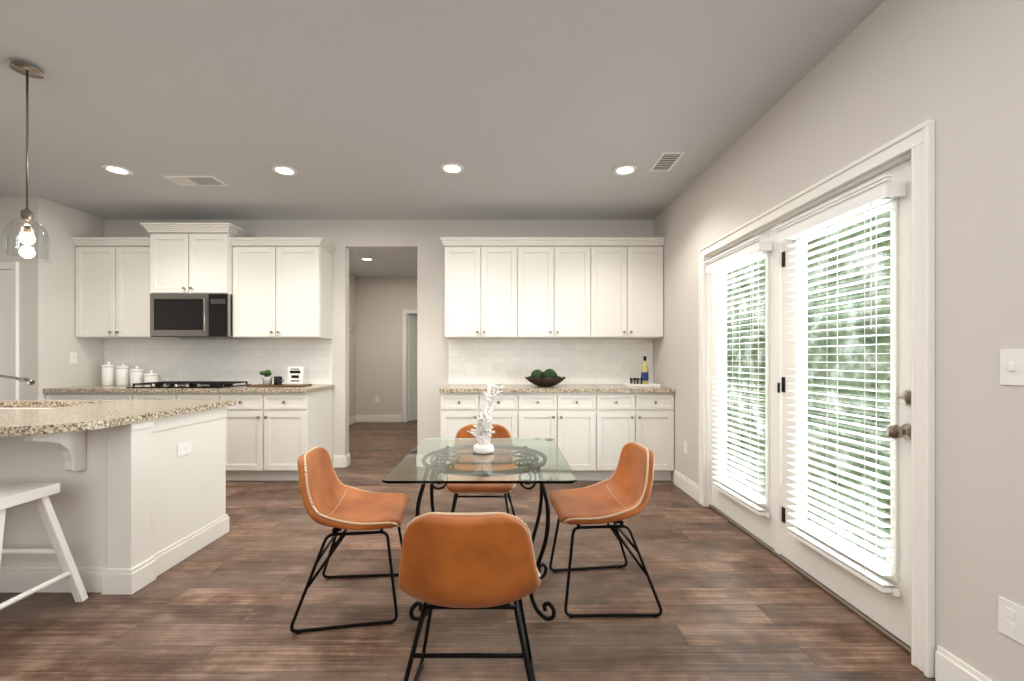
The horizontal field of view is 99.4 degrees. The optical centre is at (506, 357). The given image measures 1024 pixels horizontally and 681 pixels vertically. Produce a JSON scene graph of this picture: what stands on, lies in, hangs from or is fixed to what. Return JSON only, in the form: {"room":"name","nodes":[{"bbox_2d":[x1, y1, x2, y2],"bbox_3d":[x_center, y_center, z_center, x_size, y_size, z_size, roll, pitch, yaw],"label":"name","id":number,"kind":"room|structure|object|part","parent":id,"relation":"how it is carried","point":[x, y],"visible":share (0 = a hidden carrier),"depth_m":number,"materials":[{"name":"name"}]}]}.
{"room":"dining room","nodes":[
{"label":"dining room","id":0,"kind":"room"},
{"bbox_2d":[0,197,104,399],"bbox_3d":[-5.135,-0.160,4.460,1.370,2.740,0.680,0,0,0],"label":"wall","id":1,"kind":"structure","parent":0,"point":[49,341],"depth_m":4.23,"materials":[{"name":"grey paint"}]},
{"bbox_2d":[0,270,9,399],"bbox_3d":[-5.110,0.181,4.078,0.814,2.033,0.080,0,0,0],"label":"pantry door","id":2,"kind":"structure","parent":1,"relation":"in","point":[4,330],"depth_m":4.11,"materials":[{"name":"white paint"}]},
{"bbox_2d":[0,261,18,399],"bbox_3d":[-5.110,0.150,4.105,0.960,2.120,0.028,0,0,0],"label":"door frame","id":3,"kind":"structure","parent":1,"relation":"attached to","point":[13,267],"depth_m":4.10,"materials":[{"name":"white paint"}]},
{"bbox_2d":[70,352,76,363],"bbox_3d":[-4.443,0.000,4.450,0.013,0.115,0.072,0,0,0],"label":"light switch","id":4,"kind":"object","parent":1,"relation":"attached to","point":[73,357],"visible":1,"depth_m":4.45,"materials":[{"name":"white plastic"}]},
{"bbox_2d":[349,273,356,416],"bbox_3d":[-2.910,-0.160,6.620,0.120,2.740,3.400,0,0,0],"label":"wall","id":5,"kind":"structure","parent":0,"point":[352,279],"depth_m":8.01,"materials":[{"name":"grey paint"}]},
{"bbox_2d":[349,415,356,424],"bbox_3d":[-2.842,1.143,6.560,0.017,0.135,3.280,0,0,0],"label":"baseboard","id":6,"kind":"structure","parent":5,"relation":"attached to","point":[353,419],"depth_m":7.98,"materials":[{"name":"white paint"}]},
{"bbox_2d":[105,220,652,464],"bbox_3d":[-1.400,-0.160,4.860,6.340,2.740,0.120,0,0,0],"label":"wall","id":7,"kind":"structure","parent":0,"point":[420,236],"depth_m":4.80,"materials":[{"name":"grey paint"}]},
{"bbox_2d":[72,239,146,338],"bbox_3d":[-4.034,-0.697,4.631,0.826,0.975,0.333,0,0,0],"label":"upper cabinet","id":8,"kind":"object","parent":7,"relation":"attached to","point":[111,274],"depth_m":4.47,"materials":[{"name":"white paint"}]},
{"bbox_2d":[147,227,194,282],"bbox_3d":[-3.382,-0.977,4.595,0.475,0.653,0.405,0,0,0],"label":"upper cabinet","id":9,"kind":"object","parent":7,"relation":"attached to","point":[170,250],"depth_m":4.40,"materials":[{"name":"white paint"}]},
{"bbox_2d":[143,283,250,338],"bbox_3d":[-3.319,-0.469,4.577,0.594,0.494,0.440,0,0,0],"label":"microwave","id":10,"kind":"object","parent":7,"relation":"attached to","point":[145,304],"depth_m":4.39,"materials":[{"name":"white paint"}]},
{"bbox_2d":[104,339,332,384],"bbox_3d":[-3.188,0.043,4.794,2.517,0.502,0.008,0,0,0],"label":"backsplash","id":11,"kind":"structure","parent":7,"relation":"attached to","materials":[{"name":"tile"}]},
{"bbox_2d":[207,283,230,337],"bbox_3d":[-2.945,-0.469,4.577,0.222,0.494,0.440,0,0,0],"label":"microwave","id":12,"kind":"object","parent":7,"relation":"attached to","point":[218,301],"depth_m":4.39,"materials":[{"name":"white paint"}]},
{"bbox_2d":[195,227,246,294],"bbox_3d":[-3.024,-0.977,4.595,0.389,0.653,0.405,0,0,0],"label":"upper cabinet","id":13,"kind":"object","parent":7,"relation":"attached to","point":[212,244],"depth_m":4.40,"materials":[{"name":"white paint"}]},
{"bbox_2d":[231,239,334,338],"bbox_3d":[-2.380,-0.697,4.631,0.899,0.975,0.333,0,0,0],"label":"upper cabinet","id":14,"kind":"object","parent":7,"relation":"attached to","point":[281,288],"depth_m":4.47,"materials":[{"name":"white paint"}]},
{"bbox_2d":[333,453,349,465],"bbox_3d":[-2.298,1.143,4.927,1.045,0.135,0.019,0,0,0],"label":"baseboard","id":15,"kind":"structure","parent":7,"relation":"attached to","point":[338,460],"depth_m":4.78,"materials":[{"name":"white paint"}]},
{"bbox_2d":[443,241,522,340],"bbox_3d":[-0.238,-0.698,4.631,0.814,0.975,0.333,0,0,0],"label":"upper cabinet","id":16,"kind":"object","parent":7,"relation":"attached to","point":[484,279],"depth_m":4.47,"materials":[{"name":"white paint"}]},
{"bbox_2d":[448,339,653,384],"bbox_3d":[0.485,0.043,4.794,2.261,0.502,0.008,0,0,0],"label":"backsplash","id":17,"kind":"structure","parent":7,"relation":"attached to","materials":[{"name":"tile"}]},
{"bbox_2d":[523,241,598,340],"bbox_3d":[0.486,-0.698,4.631,0.873,0.975,0.333,0,0,0],"label":"upper cabinet","id":18,"kind":"object","parent":7,"relation":"attached to","point":[582,315],"depth_m":4.47,"materials":[{"name":"white paint"}]},
{"bbox_2d":[599,241,664,340],"bbox_3d":[1.209,-0.698,4.631,0.814,0.975,0.333,0,0,0],"label":"upper cabinet","id":19,"kind":"object","parent":7,"relation":"attached to","point":[630,272],"depth_m":4.47,"materials":[{"name":"white paint"}]},
{"bbox_2d":[357,277,416,414],"bbox_3d":[-1.845,-0.160,8.260,1.950,2.740,0.120,0,0,0],"label":"wall","id":20,"kind":"structure","parent":0,"point":[377,305],"depth_m":8.20,"materials":[{"name":"grey paint"}]},
{"bbox_2d":[357,415,401,421],"bbox_3d":[-2.405,1.143,8.191,0.830,0.135,0.017,0,0,0],"label":"baseboard","id":21,"kind":"structure","parent":20,"relation":"attached to","point":[360,418],"depth_m":8.18,"materials":[{"name":"white paint"}]},
{"bbox_2d":[402,310,416,421],"bbox_3d":[-1.415,0.150,8.250,1.110,2.120,0.138,0,0,0],"label":"door frame","id":22,"kind":"structure","parent":20,"relation":"attached to","point":[404,366],"depth_m":8.18,"materials":[{"name":"white paint"}]},
{"bbox_2d":[408,315,416,420],"bbox_3d":[-1.692,0.189,8.613,0.036,2.018,0.800,0,0,28],"label":"hall door","id":23,"kind":"structure","parent":20,"relation":"in","point":[412,367],"depth_m":8.34,"materials":[{"name":"white paint"}]},
{"bbox_2d":[0,0,884,276],"bbox_3d":[-2.025,-1.590,3.250,7.590,0.120,10.140,0,0,0],"label":"ceiling","id":24,"kind":"structure","parent":0,"point":[515,109],"depth_m":2.58,"materials":[{"name":"grey paint"}]},
{"bbox_2d":[1,61,51,262],"bbox_3d":[-2.510,-1.022,2.270,0.180,1.014,0.180,0,0,0],"label":"pendant light","id":25,"kind":"object","parent":24,"relation":"hanging from","point":[26,214],"visible":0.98,"depth_m":2.27,"materials":[{"name":"clear glass"}]},
{"bbox_2d":[101,164,132,174],"bbox_3d":[-3.160,-1.523,3.520,0.196,0.010,0.196,0,0,0],"label":"recessed light","id":26,"kind":"object","parent":24,"relation":"in","point":[116,169],"visible":0.98,"depth_m":3.50,"materials":[{"name":"white paint"}]},
{"bbox_2d":[162,176,227,185],"bbox_3d":[-2.680,-1.524,3.740,0.420,0.012,0.200,0,0,0],"label":"ceiling vent","id":27,"kind":"object","parent":24,"relation":"in","point":[196,181],"visible":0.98,"depth_m":3.72,"materials":[{"name":"white metal"}]},
{"bbox_2d":[271,165,297,175],"bbox_3d":[-1.810,-1.523,3.530,0.196,0.010,0.196,0,0,0],"label":"recessed light","id":28,"kind":"object","parent":24,"relation":"in","point":[284,170],"visible":0.94,"depth_m":3.52,"materials":[{"name":"white paint"}]},
{"bbox_2d":[361,258,373,260],"bbox_3d":[-2.160,-1.523,6.700,0.196,0.010,0.196,0,0,0],"label":"recessed light","id":29,"kind":"object","parent":24,"relation":"in","point":[367,259],"visible":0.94,"depth_m":6.71,"materials":[{"name":"white paint"}]},
{"bbox_2d":[440,163,463,173],"bbox_3d":[-0.440,-1.523,3.490,0.196,0.010,0.196,0,0,0],"label":"recessed light","id":30,"kind":"object","parent":24,"relation":"in","point":[452,168],"visible":0.98,"depth_m":3.49,"materials":[{"name":"white paint"}]},
{"bbox_2d":[613,164,637,174],"bbox_3d":[0.960,-1.523,3.520,0.196,0.010,0.196,0,0,0],"label":"recessed light","id":31,"kind":"object","parent":24,"relation":"in","point":[627,169],"visible":0.96,"depth_m":3.50,"materials":[{"name":"white paint"}]},
{"bbox_2d":[648,152,684,170],"bbox_3d":[1.240,-1.524,3.380,0.170,0.012,0.320,0,0,0],"label":"ceiling vent","id":32,"kind":"object","parent":24,"relation":"in","point":[666,161],"visible":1,"depth_m":3.35,"materials":[{"name":"white metal"}]},
{"bbox_2d":[0,421,934,680],"bbox_3d":[-2.025,1.260,3.250,7.590,0.100,10.140,0,0,0],"label":"floor","id":33,"kind":"structure","parent":0,"point":[736,603],"depth_m":2.05,"materials":[{"name":"brown wood"}]},
{"bbox_2d":[0,483,87,609],"bbox_3d":[-2.380,0.907,1.960,0.560,0.615,0.439,0,0,0],"label":"counter stool","id":34,"kind":"object","parent":33,"relation":"on","point":[13,494],"visible":1,"depth_m":2.06,"materials":[{"name":"white paint"}]},
{"bbox_2d":[46,395,138,399],"bbox_3d":[-3.997,0.772,4.489,0.900,0.874,0.618,0,0,0],"label":"base cabinet","id":35,"kind":"object","parent":33,"relation":"on","point":[48,397],"depth_m":4.18,"materials":[{"name":"white paint"}]},
{"bbox_2d":[0,403,235,594],"bbox_3d":[-2.932,0.773,2.513,2.036,0.875,1.035,0,0,0],"label":"kitchen island","id":36,"kind":"object","parent":33,"relation":"on","point":[138,501],"depth_m":2.25,"materials":[{"name":"white paint"}]},
{"bbox_2d":[0,400,115,414],"bbox_3d":[-3.040,0.315,2.455,0.760,0.039,1.210,0,0,0],"label":"island countertop","id":37,"kind":"structure","parent":36,"relation":"on","point":[2,409],"depth_m":2.93,"materials":[{"name":"beige stone"}]},
{"bbox_2d":[0,375,35,400],"bbox_3d":[-3.529,0.197,2.960,0.559,0.194,0.116,0,0,0],"label":"faucet","id":38,"kind":"object","parent":37,"relation":"on","point":[29,381],"depth_m":2.97,"materials":[{"name":"silver metal"}]},
{"bbox_2d":[0,403,75,406],"bbox_3d":[-3.040,0.436,2.715,0.780,0.228,0.450,0,0,0],"label":"sink","id":39,"kind":"object","parent":37,"relation":"in","point":[1,404],"depth_m":2.93,"materials":[{"name":"beige stone"}]},
{"bbox_2d":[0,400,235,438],"bbox_3d":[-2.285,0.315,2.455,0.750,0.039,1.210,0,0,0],"label":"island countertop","id":40,"kind":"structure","parent":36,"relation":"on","point":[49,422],"depth_m":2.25,"materials":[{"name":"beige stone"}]},
{"bbox_2d":[176,441,191,456],"bbox_3d":[-1.946,0.550,2.620,0.007,0.070,0.116,0,0,0],"label":"outlet","id":41,"kind":"object","parent":36,"relation":"attached to","point":[183,448],"depth_m":2.62,"materials":[{"name":"white plastic"}]},
{"bbox_2d":[139,395,226,480],"bbox_3d":[-3.188,0.772,4.489,0.961,0.874,0.618,0,0,0],"label":"base cabinet","id":42,"kind":"object","parent":33,"relation":"on","point":[141,397],"depth_m":4.18,"materials":[{"name":"white paint"}]},
{"bbox_2d":[227,387,334,480],"bbox_3d":[-2.380,0.772,4.489,0.900,0.874,0.618,0,0,0],"label":"base cabinet","id":43,"kind":"object","parent":33,"relation":"on","point":[267,435],"depth_m":4.19,"materials":[{"name":"white paint"}]},
{"bbox_2d":[43,383,334,394],"bbox_3d":[-3.176,0.314,4.476,2.542,0.039,0.643,0,0,0],"label":"countertop","id":44,"kind":"structure","parent":43,"relation":"on","point":[98,389],"depth_m":4.18,"materials":[{"name":"beige stone"}]},
{"bbox_2d":[101,362,115,385],"bbox_3d":[-4.260,0.168,4.640,0.118,0.254,0.118,0,0,0],"label":"canister","id":45,"kind":"object","parent":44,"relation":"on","point":[108,373],"visible":0.98,"depth_m":4.60,"materials":[{"name":"white ceramic"}]},
{"bbox_2d":[115,363,129,385],"bbox_3d":[-4.110,0.175,4.640,0.118,0.239,0.118,0,0,0],"label":"canister","id":46,"kind":"object","parent":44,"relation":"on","point":[122,375],"visible":1,"depth_m":4.60,"materials":[{"name":"white ceramic"}]},
{"bbox_2d":[129,366,143,385],"bbox_3d":[-3.960,0.193,4.640,0.118,0.204,0.118,0,0,0],"label":"canister","id":47,"kind":"object","parent":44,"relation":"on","point":[136,374],"visible":0.98,"depth_m":4.60,"materials":[{"name":"white ceramic"}]},
{"bbox_2d":[143,371,158,385],"bbox_3d":[-3.805,0.215,4.640,0.130,0.159,0.130,0,0,0],"label":"canister","id":48,"kind":"object","parent":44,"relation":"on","point":[151,377],"visible":0.79,"depth_m":4.60,"materials":[{"name":"white ceramic"}]},
{"bbox_2d":[123,379,250,386],"bbox_3d":[-3.240,0.273,4.465,0.920,0.043,0.500,0,0,0],"label":"cooktop","id":49,"kind":"object","parent":44,"relation":"in","point":[162,382],"depth_m":4.46,"materials":[{"name":"black metal"}]},
{"bbox_2d":[247,384,311,386],"bbox_3d":[-2.360,0.286,4.515,0.560,0.016,0.230,0,0,0],"label":"cutting board","id":50,"kind":"object","parent":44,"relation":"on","point":[283,385],"visible":1,"depth_m":4.40,"materials":[{"name":"brown wood"}]},
{"bbox_2d":[259,370,272,384],"bbox_3d":[-2.506,0.200,4.521,0.125,0.156,0.126,0,0,0],"label":"succulent plant","id":51,"kind":"object","parent":50,"relation":"on","point":[267,379],"visible":1,"depth_m":4.49,"materials":[{"name":"green plant"}]},
{"bbox_2d":[274,376,283,384],"bbox_3d":[-2.362,0.235,4.500,0.101,0.085,0.075,0,0,0],"label":"mug","id":52,"kind":"object","parent":50,"relation":"on","point":[278,380],"visible":1,"depth_m":4.47,"materials":[{"name":"black ceramic"}]},
{"bbox_2d":[288,367,303,383],"bbox_3d":[-2.230,0.185,4.586,0.160,0.185,0.038,0,0,0],"label":"sign","id":53,"kind":"object","parent":50,"relation":"on","point":[295,375],"visible":1,"depth_m":4.57,"materials":[{"name":"white plastic"}]},
{"bbox_2d":[290,446,407,634],"bbox_3d":[-0.759,0.835,2.166,0.487,0.750,0.494,0,0,-7],"label":"dining chair","id":54,"kind":"object","parent":33,"relation":"on","point":[329,499],"visible":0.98,"depth_m":2.07,"materials":[{"name":"orange leather"}]},
{"bbox_3d":[-0.753,1.007,2.167,0.461,0.406,0.500,0,0,-7],"label":"frame","id":55,"kind":"part","parent":54,"relation":"part of","materials":[{"name":"black metal"}]},
{"bbox_3d":[-0.751,0.627,2.167,0.458,0.343,0.462,0,0,-7],"label":"trim","id":56,"kind":"part","parent":54,"relation":"part of","materials":[{"name":"orange leather"}]},
{"bbox_2d":[398,512,540,680],"bbox_3d":[-0.120,0.833,1.491,0.500,0.755,0.489,0,0,0],"label":"dining chair","id":57,"kind":"object","parent":33,"relation":"on","point":[485,560],"visible":1,"depth_m":1.28,"materials":[{"name":"orange leather"}]},
{"bbox_3d":[-0.120,1.007,1.497,0.500,0.406,0.461,0,0,0],"label":"frame","id":58,"kind":"part","parent":57,"relation":"part of","materials":[{"name":"black metal"}]},
{"bbox_2d":[382,438,576,620],"bbox_3d":[-0.110,0.843,2.165,0.780,0.716,0.910,0,0,0],"label":"dining table","id":59,"kind":"object","parent":33,"relation":"on","point":[541,462],"visible":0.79,"depth_m":1.98,"materials":[{"name":"clear glass"}]},
{"bbox_2d":[467,379,503,453],"bbox_3d":[-0.110,0.297,2.238,0.190,0.373,0.173,0,0,0],"label":"centrepiece","id":60,"kind":"object","parent":59,"relation":"on","point":[482,435],"visible":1,"depth_m":2.22,"materials":[{"name":"white ceramic"}]},
{"bbox_2d":[445,424,515,515],"bbox_3d":[-0.160,0.833,2.789,0.500,0.755,0.489,0,0,0],"label":"dining chair","id":61,"kind":"object","parent":33,"relation":"on","point":[501,431],"visible":0.33,"depth_m":2.62,"materials":[{"name":"orange leather"}]},
{"bbox_2d":[440,393,526,437],"bbox_3d":[-0.237,0.772,4.489,0.815,0.875,0.618,0,0,0],"label":"base cabinet","id":62,"kind":"object","parent":33,"relation":"on","point":[457,410],"depth_m":4.18,"materials":[{"name":"white paint"}]},
{"bbox_2d":[527,393,602,480],"bbox_3d":[0.486,0.772,4.489,0.875,0.875,0.618,0,0,0],"label":"base cabinet","id":63,"kind":"object","parent":33,"relation":"on","point":[574,421],"depth_m":4.19,"materials":[{"name":"white paint"}]},
{"bbox_2d":[440,385,674,392],"bbox_3d":[0.485,0.315,4.476,2.261,0.039,0.643,0,0,0],"label":"countertop","id":64,"kind":"structure","parent":63,"relation":"on","point":[449,388],"depth_m":4.16,"materials":[{"name":"beige stone"}]},
{"bbox_2d":[525,376,565,386],"bbox_3d":[0.400,0.244,4.500,0.418,0.101,0.418,0,0,0],"label":"wicker bowl","id":65,"kind":"object","parent":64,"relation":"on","point":[545,382],"visible":0.85,"depth_m":4.36,"materials":[{"name":"brown wicker"}]},
{"bbox_2d":[531,369,557,377],"bbox_3d":[0.391,0.182,4.516,0.282,0.144,0.247,0,0,0],"label":"moss balls","id":66,"kind":"object","parent":65,"relation":"in","point":[549,373],"visible":0.62,"depth_m":4.45},
{"bbox_2d":[622,383,660,386],"bbox_3d":[1.400,0.281,4.540,0.340,0.026,0.220,0,0,0],"label":"tray","id":67,"kind":"object","parent":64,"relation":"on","point":[641,385],"visible":1,"depth_m":4.43,"materials":[{"name":"white paint"}]},
{"bbox_2d":[630,378,635,383],"bbox_3d":[1.310,0.246,4.510,0.064,0.075,0.064,0,0,0],"label":"tumbler","id":68,"kind":"object","parent":67,"relation":"on","point":[632,380],"visible":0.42,"depth_m":4.49,"materials":[{"name":"clear glass"}]},
{"bbox_2d":[636,378,642,383],"bbox_3d":[1.370,0.246,4.485,0.064,0.075,0.064,0,0,0],"label":"tumbler","id":69,"kind":"object","parent":67,"relation":"on","point":[638,380],"visible":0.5,"depth_m":4.46,"materials":[{"name":"clear glass"}]},
{"bbox_2d":[641,356,648,383],"bbox_3d":[1.450,0.134,4.560,0.075,0.301,0.075,0,0,0],"label":"wine bottle","id":70,"kind":"object","parent":67,"relation":"on","point":[645,373],"visible":0.83,"depth_m":4.53,"materials":[{"name":"yellow glass"}]},
{"bbox_2d":[549,442,662,618],"bbox_3d":[0.484,0.833,2.264,0.501,0.755,0.501,0,0,0],"label":"dining chair","id":71,"kind":"object","parent":33,"relation":"on","point":[621,494],"visible":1,"depth_m":2.18,"materials":[{"name":"orange leather"}]},
{"bbox_3d":[0.481,0.627,2.252,0.458,0.343,0.462,0,0,-4],"label":"trim","id":72,"kind":"part","parent":71,"relation":"part of","materials":[{"name":"orange leather"}]},
{"bbox_3d":[0.483,1.007,2.252,0.461,0.406,0.500,0,0,-4],"label":"frame","id":73,"kind":"part","parent":71,"relation":"part of","materials":[{"name":"black metal"}]},
{"bbox_2d":[603,393,673,480],"bbox_3d":[1.209,0.772,4.489,0.815,0.875,0.618,0,0,0],"label":"base cabinet","id":74,"kind":"object","parent":33,"relation":"on","point":[646,419],"depth_m":4.19,"materials":[{"name":"white paint"}]},
{"bbox_2d":[653,0,1023,680],"bbox_3d":[1.695,-0.160,1.490,0.150,2.740,6.620,0,0,0],"label":"wall","id":75,"kind":"structure","parent":0,"point":[885,72],"depth_m":1.58,"materials":[{"name":"grey paint"}]},
{"bbox_2d":[684,440,687,454],"bbox_3d":[1.616,0.810,3.920,0.006,0.115,0.072,0,0,0],"label":"outlet","id":76,"kind":"object","parent":75,"relation":"attached to","point":[685,447],"visible":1,"depth_m":3.91,"materials":[{"name":"white plastic"}]},
{"bbox_2d":[674,470,698,501],"bbox_3d":[1.611,1.143,3.893,0.016,0.135,0.555,0,0,0],"label":"baseboard","id":77,"kind":"structure","parent":75,"relation":"attached to","point":[685,484],"depth_m":3.87,"materials":[{"name":"white paint"}]},
{"bbox_2d":[703,223,781,554],"bbox_3d":[1.631,0.186,3.067,0.161,2.008,0.905,0,0,0],"label":"patio door","id":78,"kind":"structure","parent":75,"relation":"in","point":[757,514],"depth_m":2.89,"materials":[{"name":"white paint"}]},
{"bbox_2d":[699,120,934,677],"bbox_3d":[1.680,0.154,2.620,0.178,2.111,1.962,0,0,0],"label":"door frame","id":79,"kind":"structure","parent":75,"relation":"attached to","point":[916,145],"depth_m":1.70,"materials":[{"name":"white paint"}]},
{"bbox_2d":[772,159,910,646],"bbox_3d":[1.631,0.186,2.168,0.161,2.008,0.895,0,0,0],"label":"patio door","id":80,"kind":"structure","parent":75,"relation":"in","point":[876,589],"depth_m":2.03,"materials":[{"name":"white paint"}]},
{"bbox_2d":[935,645,991,680],"bbox_3d":[1.611,1.143,-0.038,0.016,0.135,3.325,0,0,0],"label":"baseboard","id":81,"kind":"structure","parent":75,"relation":"attached to","point":[949,666],"depth_m":1.56,"materials":[{"name":"white paint"}]},
{"bbox_2d":[998,596,1023,644],"bbox_3d":[1.616,0.840,1.390,0.006,0.115,0.072,0,0,0],"label":"outlet","id":82,"kind":"object","parent":75,"relation":"attached to","point":[1010,619],"visible":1,"depth_m":1.39,"materials":[{"name":"white plastic"}]},
{"bbox_2d":[1000,349,1023,385],"bbox_3d":[1.613,0.030,1.385,0.013,0.115,0.072,0,0,0],"label":"light switch","id":83,"kind":"object","parent":75,"relation":"attached to","point":[1011,366],"visible":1,"depth_m":1.39,"materials":[{"name":"white plastic"}]},
{"label":"outside","id":84,"kind":"structure","parent":0,"visible":0},
{"bbox_2d":[727,211,889,562],"bbox_3d":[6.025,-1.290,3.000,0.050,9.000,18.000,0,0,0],"label":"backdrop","id":85,"kind":"structure","parent":84,"point":[880,358],"depth_m":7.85,"materials":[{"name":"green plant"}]}
]}

